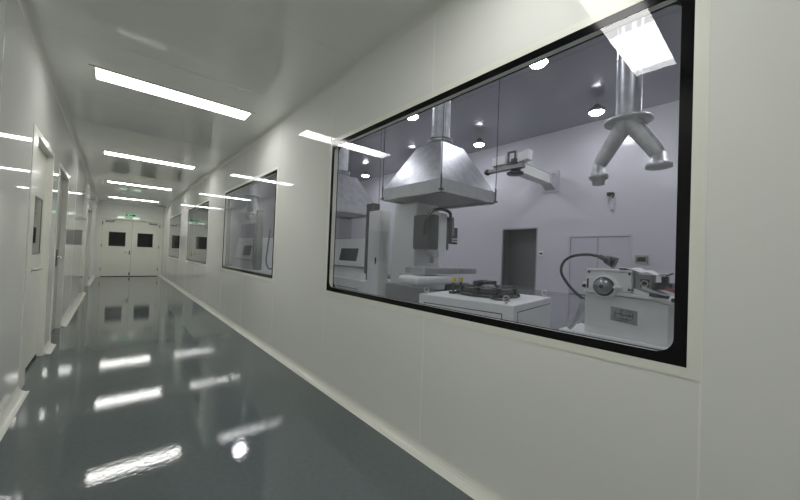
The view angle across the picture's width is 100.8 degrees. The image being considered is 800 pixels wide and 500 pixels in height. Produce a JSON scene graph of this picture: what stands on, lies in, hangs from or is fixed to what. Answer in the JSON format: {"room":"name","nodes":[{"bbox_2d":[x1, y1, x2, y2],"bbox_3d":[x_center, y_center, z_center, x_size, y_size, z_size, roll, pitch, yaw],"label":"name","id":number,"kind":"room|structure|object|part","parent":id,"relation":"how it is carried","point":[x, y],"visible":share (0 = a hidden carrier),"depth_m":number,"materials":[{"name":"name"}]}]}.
{"room":"laboratory corridor","nodes":[
{"label":"laboratory corridor","id":0,"kind":"room"},
{"bbox_2d":[0,0,96,410],"bbox_3d":[-4.271,-0.285,4.117,0.051,2.776,21.120,3,-1,-41],"label":"wall","id":1,"kind":"structure","parent":0,"point":[27,96],"depth_m":2.44,"materials":[{"name":"white paint"}]},
{"bbox_2d":[18,123,54,388],"bbox_3d":[-3.399,0.044,3.058,0.114,2.150,1.190,3,-1,-41],"label":"door","id":2,"kind":"structure","parent":1,"relation":"in","point":[42,163],"depth_m":3.23,"materials":[{"name":"beige metal"}]},
{"bbox_3d":[-3.482,-0.232,3.173,0.006,0.550,0.510,3,-1,-41],"label":"window trim","id":3,"kind":"part","parent":2,"relation":"part of","materials":[{"name":"grey metal"}]},
{"bbox_2d":[0,276,94,440],"bbox_3d":[-4.259,1.074,4.103,0.062,0.062,20.950,3,-1,-41],"label":"baseboard","id":4,"kind":"structure","parent":1,"relation":"attached to","point":[10,409],"depth_m":2.49,"materials":[{"name":"white"}]},
{"bbox_2d":[18,0,98,200],"bbox_3d":[-4.157,-1.644,4.146,0.050,0.050,20.950,3,-1,-41],"label":"trim","id":5,"kind":"structure","parent":1,"relation":"attached to","point":[26,6],"depth_m":2.99,"materials":[{"name":"white"}]},
{"bbox_2d":[49,162,69,341],"bbox_3d":[-4.445,0.024,4.269,0.122,2.150,1.090,3,-1,-41],"label":"door","id":6,"kind":"structure","parent":1,"relation":"in","point":[63,181],"depth_m":4.62,"materials":[{"name":"beige metal"}]},
{"bbox_2d":[83,205,91,291],"bbox_3d":[-8.291,-0.050,8.709,0.121,2.150,1.880,3,-1,-41],"label":"door","id":7,"kind":"structure","parent":1,"relation":"in","point":[89,211],"depth_m":9.35,"materials":[{"name":"beige metal"}]},
{"bbox_2d":[93,202,163,274],"bbox_3d":[-10.348,-0.376,12.714,2.087,2.776,0.080,3,-1,-41],"label":"wall","id":8,"kind":"structure","parent":0,"point":[103,209],"depth_m":12.50,"materials":[{"name":"white paint"}]},
{"bbox_2d":[118,213,139,218],"bbox_3d":[-10.336,-1.298,12.632,0.640,0.197,0.036,3,-1,-41],"label":"exit sign","id":9,"kind":"object","parent":8,"relation":"attached to","point":[134,216],"visible":1,"depth_m":12.63,"materials":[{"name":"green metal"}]},
{"bbox_2d":[97,216,162,276],"bbox_3d":[-10.278,-0.093,12.666,1.870,2.215,0.242,3,-1,-41],"label":"door","id":10,"kind":"structure","parent":8,"relation":"in","point":[126,246],"depth_m":12.66,"materials":[{"name":"beige metal"}]},
{"bbox_2d":[97,201,163,208],"bbox_3d":[-10.249,-1.736,12.691,1.997,0.050,0.050,3,-1,-41],"label":"trim","id":11,"kind":"structure","parent":8,"relation":"attached to","point":[97,201],"depth_m":12.68,"materials":[{"name":"silver metal"}]},
{"bbox_2d":[31,0,432,206],"bbox_3d":[-3.533,-1.672,4.884,2.077,0.081,21.352,3,-1,-41],"label":"ceiling","id":12,"kind":"structure","parent":0,"point":[263,58],"depth_m":2.84,"materials":[{"name":"white paint"}]},
{"bbox_2d":[107,196,159,202],"bbox_3d":[-9.104,-1.733,11.362,1.408,0.012,0.296,3,-1,-41],"label":"recessed light","id":13,"kind":"object","parent":12,"relation":"in","point":[107,196],"visible":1,"depth_m":11.35,"materials":[{"name":"white plastic"}]},
{"bbox_2d":[105,180,173,190],"bbox_3d":[-6.817,-1.689,8.713,1.408,0.012,0.296,3,-1,-41],"label":"recessed light","id":14,"kind":"object","parent":12,"relation":"in","point":[108,181],"visible":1,"depth_m":8.66,"materials":[{"name":"white plastic"}]},
{"bbox_2d":[101,150,197,169],"bbox_3d":[-4.563,-1.645,6.101,1.408,0.012,0.296,3,-1,-41],"label":"recessed light","id":15,"kind":"object","parent":12,"relation":"in","point":[105,152],"visible":1,"depth_m":6.04,"materials":[{"name":"white plastic"}]},
{"bbox_2d":[88,64,255,120],"bbox_3d":[-2.296,-1.602,3.474,1.408,0.012,0.296,3,-1,-41],"label":"recessed light","id":16,"kind":"object","parent":12,"relation":"in","point":[102,74],"visible":1,"depth_m":3.38,"materials":[{"name":"white plastic"}]},
{"bbox_2d":[226,175,351,265],"bbox_3d":[-8.035,-1.986,20.827,11.860,6.450,0.080,3,-1,-41],"label":"wall","id":17,"kind":"structure","parent":0,"point":[239,226],"depth_m":19.91,"materials":[{"name":"grey paint"}]},
{"bbox_2d":[0,274,584,499],"bbox_3d":[0.221,1.431,9.462,13.987,0.120,28.100,3,-1,-41],"label":"floor","id":18,"kind":"structure","parent":0,"point":[145,393],"depth_m":2.27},
{"bbox_2d":[229,210,272,274],"bbox_3d":[-5.019,-0.051,11.471,0.906,2.500,3.275,3,-1,-41],"label":"tall cabinet","id":19,"kind":"object","parent":18,"relation":"on","point":[255,253],"visible":0.6,"depth_m":10.95,"materials":[{"name":"white metal"}]},
{"bbox_2d":[334,203,390,292],"bbox_3d":[-1.113,0.062,9.163,0.906,2.500,3.275,3,-1,-41],"label":"tall cabinet","id":20,"kind":"object","parent":18,"relation":"on","point":[351,255],"visible":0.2,"depth_m":8.92,"materials":[{"name":"white metal"}]},
{"bbox_2d":[366,210,389,296],"bbox_3d":[-0.494,0.229,7.240,0.310,2.150,0.400,3,-1,-41],"label":"tall cabinet","id":21,"kind":"object","parent":18,"relation":"on","point":[379,221],"visible":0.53,"depth_m":7.11,"materials":[{"name":"metal"}]},
{"bbox_3d":[-0.593,0.189,7.154,0.015,1.980,0.340,3,-1,-41],"label":"cabinet door","id":22,"kind":"part","parent":21,"relation":"part of","materials":[{"name":"white metal"}]},
{"bbox_2d":[386,202,475,302],"bbox_3d":[0.553,0.193,6.558,1.980,2.280,1.800,3,-1,-41],"label":"machine","id":23,"kind":"object","parent":18,"relation":"on","point":[421,232],"visible":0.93,"depth_m":6.46,"materials":[{"name":"white metal"}]},
{"bbox_3d":[1.040,-0.294,6.798,0.370,0.340,0.060,3,-1,-41],"label":"control panel","id":24,"kind":"part","parent":23,"relation":"part of","materials":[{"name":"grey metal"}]},
{"bbox_2d":[419,283,550,327],"bbox_3d":[0.928,0.856,3.592,1.036,0.885,1.076,1,-1,41],"label":"base cabinet","id":25,"kind":"object","parent":18,"relation":"on","point":[527,309],"visible":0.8,"depth_m":3.22,"materials":[{"name":"white metal"}]},
{"bbox_3d":[0.565,0.860,3.197,0.840,0.595,0.006,1,-1,41],"label":"panel","id":26,"kind":"part","parent":25,"relation":"part of","materials":[{"name":"white metal"}]},
{"bbox_2d":[449,277,519,300],"bbox_3d":[0.987,0.410,3.633,0.738,0.170,0.780,3,-1,-41],"label":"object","id":27,"kind":"object","parent":25,"relation":"on","point":[490,289],"visible":0.98,"depth_m":3.49,"materials":[{"name":"grey metal"}]},
{"bbox_3d":[1.333,0.881,3.273,0.006,0.615,0.930,1,-1,41],"label":"panel","id":28,"kind":"part","parent":25,"relation":"part of","materials":[{"name":"white metal"}]},
{"bbox_2d":[559,253,674,349],"bbox_3d":[3.363,0.742,5.088,0.907,1.352,1.561,3,-1,-41],"label":"machine","id":29,"kind":"object","parent":18,"relation":"on","point":[626,306],"visible":0.95,"depth_m":4.77,"materials":[{"name":"white metal"}]},
{"bbox_3d":[2.924,0.509,5.115,0.015,0.185,0.090,3,-1,-41],"label":"plate","id":30,"kind":"part","parent":29,"relation":"part of","materials":[{"name":"white metal"}]},
{"bbox_3d":[3.117,0.171,4.955,0.170,0.203,0.259,3,-1,-41],"label":"lamp shade","id":31,"kind":"part","parent":29,"relation":"part of","materials":[{"name":"grey metal"}]},
{"bbox_3d":[3.342,0.313,5.136,0.650,0.020,0.600,3,-1,-41],"label":"lid","id":32,"kind":"part","parent":29,"relation":"part of","materials":[{"name":"white metal"}]},
{"bbox_3d":[3.370,1.354,5.062,0.880,0.130,1.495,3,-1,-41],"label":"plate","id":33,"kind":"part","parent":29,"relation":"part of","materials":[{"name":"white metal"}]},
{"bbox_3d":[3.156,0.545,4.801,0.052,0.060,0.115,3,-1,-36],"label":"lever","id":34,"kind":"part","parent":29,"relation":"part of","materials":[{"name":"white metal"}]},
{"bbox_3d":[3.635,0.635,4.694,0.520,0.142,0.440,3,-1,-41],"label":"slide plate","id":35,"kind":"part","parent":29,"relation":"part of","materials":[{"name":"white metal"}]},
{"bbox_3d":[3.475,0.619,4.443,0.044,0.059,0.213,3,-1,-38],"label":"hand lever","id":36,"kind":"part","parent":29,"relation":"part of","materials":[{"name":"metal"}]},
{"bbox_3d":[3.749,0.441,4.719,0.170,0.251,0.245,3,-1,-41],"label":"tool post","id":37,"kind":"part","parent":29,"relation":"part of","materials":[{"name":"grey metal"}]},
{"bbox_2d":[161,0,799,499],"bbox_3d":[-3.365,-2.051,6.309,0.051,6.450,28.000,3,-1,-41],"label":"wall","id":38,"kind":"structure","parent":0,"point":[527,420],"depth_m":1.42,"materials":[{"name":"white paint"}]},
{"bbox_2d":[168,213,180,259],"bbox_3d":[-7.336,-0.431,10.806,0.055,1.407,2.567,3,-1,-41],"label":"window","id":39,"kind":"structure","parent":38,"relation":"in","point":[175,221],"depth_m":10.67,"materials":[{"name":"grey glass"}]},
{"bbox_2d":[186,199,209,265],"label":"window","id":40,"kind":"structure","parent":38,"relation":"in","point":[206,202],"depth_m":8.32,"materials":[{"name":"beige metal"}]},
{"bbox_2d":[221,166,278,281],"bbox_3d":[-2.318,-0.334,4.992,0.055,1.407,2.567,3,-1,-41],"label":"window","id":41,"kind":"structure","parent":38,"relation":"in","point":[270,173],"depth_m":4.83,"materials":[{"name":"beige metal"}]},
{"bbox_2d":[164,0,454,207],"bbox_3d":[-2.686,-1.565,5.417,0.050,0.050,20.950,3,-1,-41],"label":"trim","id":42,"kind":"structure","parent":38,"relation":"attached to","point":[434,6],"depth_m":2.81,"materials":[{"name":"white metal"}]},
{"bbox_2d":[159,275,508,499],"bbox_3d":[-2.796,1.152,5.367,0.062,0.062,20.950,3,-1,-41],"label":"baseboard","id":43,"kind":"structure","parent":38,"relation":"attached to","point":[476,489],"depth_m":2.27,"materials":[{"name":"white"}]},
{"bbox_2d":[324,0,709,381],"bbox_3d":[0.193,-0.286,2.083,0.055,1.407,2.564,3,-1,-41],"label":"window","id":44,"kind":"structure","parent":38,"relation":"in","point":[682,359],"depth_m":1.23,"materials":[{"name":"beige metal"}]},
{"bbox_2d":[351,100,678,296],"bbox_3d":[5.591,-1.570,14.047,0.081,6.450,28.000,3,-1,-41],"label":"wall","id":45,"kind":"structure","parent":0,"point":[645,200],"depth_m":12.93,"materials":[{"name":"grey paint"}]},
{"bbox_2d":[500,227,537,289],"bbox_3d":[5.498,0.314,14.692,0.965,2.800,2.150,3,-1,-41],"label":"door","id":46,"kind":"structure","parent":45,"relation":"in","point":[519,262],"depth_m":15.22,"materials":[{"name":"grey metal"}]},
{"bbox_2d":[484,149,559,192],"bbox_3d":[4.803,-2.885,12.653,3.040,0.970,1.788,3,-1,-41],"label":"crane","id":47,"kind":"object","parent":45,"relation":"attached to","point":[519,166],"visible":0.99,"depth_m":11.96,"materials":[{"name":"grey paint"}]},
{"bbox_3d":[3.879,-3.211,11.492,0.060,0.430,0.310,3,-1,-41],"label":"hoist frame","id":48,"kind":"part","parent":47,"relation":"part of","materials":[{"name":"grey metal"}]},
{"bbox_2d":[567,234,631,294],"bbox_3d":[7.186,0.565,12.038,0.080,2.240,2.080,3,-1,-41],"label":"door","id":49,"kind":"structure","parent":45,"relation":"in","point":[619,246],"depth_m":12.19,"materials":[{"name":"grey paint"}]},
{"bbox_2d":[607,192,614,209],"bbox_3d":[7.446,-1.722,11.696,0.200,0.620,0.220,3,-1,-41],"label":"wall dispenser","id":50,"kind":"object","parent":45,"relation":"attached to","point":[612,200],"visible":1,"depth_m":11.66,"materials":[{"name":"grey paint"}]},
{"bbox_2d":[635,255,647,263],"bbox_3d":[8.018,0.310,10.995,0.085,0.280,0.360,3,-1,-41],"label":"box","id":51,"kind":"object","parent":45,"relation":"attached to","point":[642,259],"visible":1,"depth_m":10.96,"materials":[{"name":"grey plastic"}]},
{"bbox_2d":[348,5,681,181],"bbox_3d":[1.254,-5.082,10.246,11.930,0.100,28.100,3,-1,-41],"label":"ceiling","id":52,"kind":"structure","parent":0,"point":[559,95],"depth_m":10.76,"materials":[{"name":"grey paint"}]},
{"bbox_2d":[244,183,260,219],"bbox_3d":[-5.878,-3.255,13.352,0.620,4.000,1.017,3,-1,-21],"label":"duct","id":53,"kind":"object","parent":52,"relation":"hanging from","point":[253,195],"visible":0.38,"depth_m":13.21,"materials":[{"name":"silver metal"}]},
{"bbox_2d":[336,131,381,219],"bbox_3d":[-1.677,-3.079,9.664,1.670,4.150,1.670,3,-1,-41],"label":"exhaust hood","id":54,"kind":"object","parent":52,"relation":"hanging from","point":[353,199],"visible":0.34,"depth_m":9.32,"materials":[{"name":"grey metal"}]},
{"bbox_3d":[-1.753,-1.131,9.631,1.520,0.150,1.520,3,-1,-41],"label":"filter plate","id":55,"kind":"part","parent":54,"relation":"part of","materials":[{"name":"grey metal"}]},
{"bbox_3d":[-0.542,-3.061,9.581,0.016,4.100,0.018,3,-1,-41],"label":"hanger rod","id":56,"kind":"part","parent":54,"relation":"part of","materials":[{"name":"grey metal"}]},
{"bbox_2d":[362,170,368,176],"bbox_3d":[-2.141,-4.754,20.531,0.470,0.470,0.470,3,-1,-41],"label":"lamp","id":57,"kind":"object","parent":52,"relation":"hanging from","point":[364,174],"visible":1,"depth_m":20.37,"materials":[{"name":"grey"}]},
{"bbox_2d":[408,114,418,119],"bbox_3d":[0.431,-4.806,11.587,0.470,0.470,0.470,3,-1,-41],"label":"lamp","id":58,"kind":"object","parent":52,"relation":"hanging from","point":[415,117],"visible":0.43,"depth_m":11.53,"materials":[{"name":"grey"}]},
{"bbox_2d":[380,79,499,208],"bbox_3d":[0.851,-3.030,6.735,1.670,4.150,1.670,3,-1,-41],"label":"exhaust hood","id":59,"kind":"object","parent":52,"relation":"hanging from","point":[440,173],"visible":0.59,"depth_m":6.37,"materials":[{"name":"grey metal"}]},
{"bbox_3d":[-0.282,-3.098,6.819,0.016,4.100,0.018,3,-1,-41],"label":"hanger rod","id":60,"kind":"part","parent":59,"relation":"part of","materials":[{"name":"grey metal"}]},
{"bbox_3d":[0.775,-1.082,6.702,1.520,0.150,1.520,3,-1,-41],"label":"filter plate","id":61,"kind":"part","parent":59,"relation":"part of","materials":[{"name":"grey metal"}]},
{"bbox_3d":[0.769,-3.078,5.600,0.016,4.100,0.018,3,-1,-41],"label":"hanger rod","id":62,"kind":"part","parent":59,"relation":"part of","materials":[{"name":"grey metal"}]},
{"bbox_3d":[1.987,-3.012,6.652,0.016,4.100,0.018,3,-1,-41],"label":"hanger rod","id":63,"kind":"part","parent":59,"relation":"part of","materials":[{"name":"grey metal"}]},
{"bbox_2d":[473,136,484,146],"bbox_3d":[3.380,-4.647,14.135,0.470,0.470,0.470,3,-1,-41],"label":"lamp","id":64,"kind":"object","parent":52,"relation":"hanging from","point":[479,142],"visible":1,"depth_m":14.00,"materials":[{"name":"grey"}]},
{"bbox_2d":[529,58,548,68],"bbox_3d":[3.404,-4.748,8.143,0.470,0.470,0.470,3,-1,-41],"label":"lamp","id":65,"kind":"object","parent":52,"relation":"hanging from","point":[543,63],"visible":0.42,"depth_m":8.11,"materials":[{"name":"grey"}]},
{"bbox_2d":[588,103,604,115],"bbox_3d":[6.352,-4.590,10.691,0.470,0.470,0.470,3,-1,-41],"label":"lamp","id":66,"kind":"object","parent":52,"relation":"hanging from","point":[597,109],"visible":1,"depth_m":10.57,"materials":[{"name":"grey"}]},
{"bbox_2d":[589,17,672,185],"bbox_3d":[3.497,-3.031,5.013,0.620,4.000,1.017,3,-1,-21],"label":"duct","id":67,"kind":"object","parent":52,"relation":"hanging from","point":[629,119],"visible":0.89,"depth_m":4.88,"materials":[{"name":"silver metal"}]}
]}

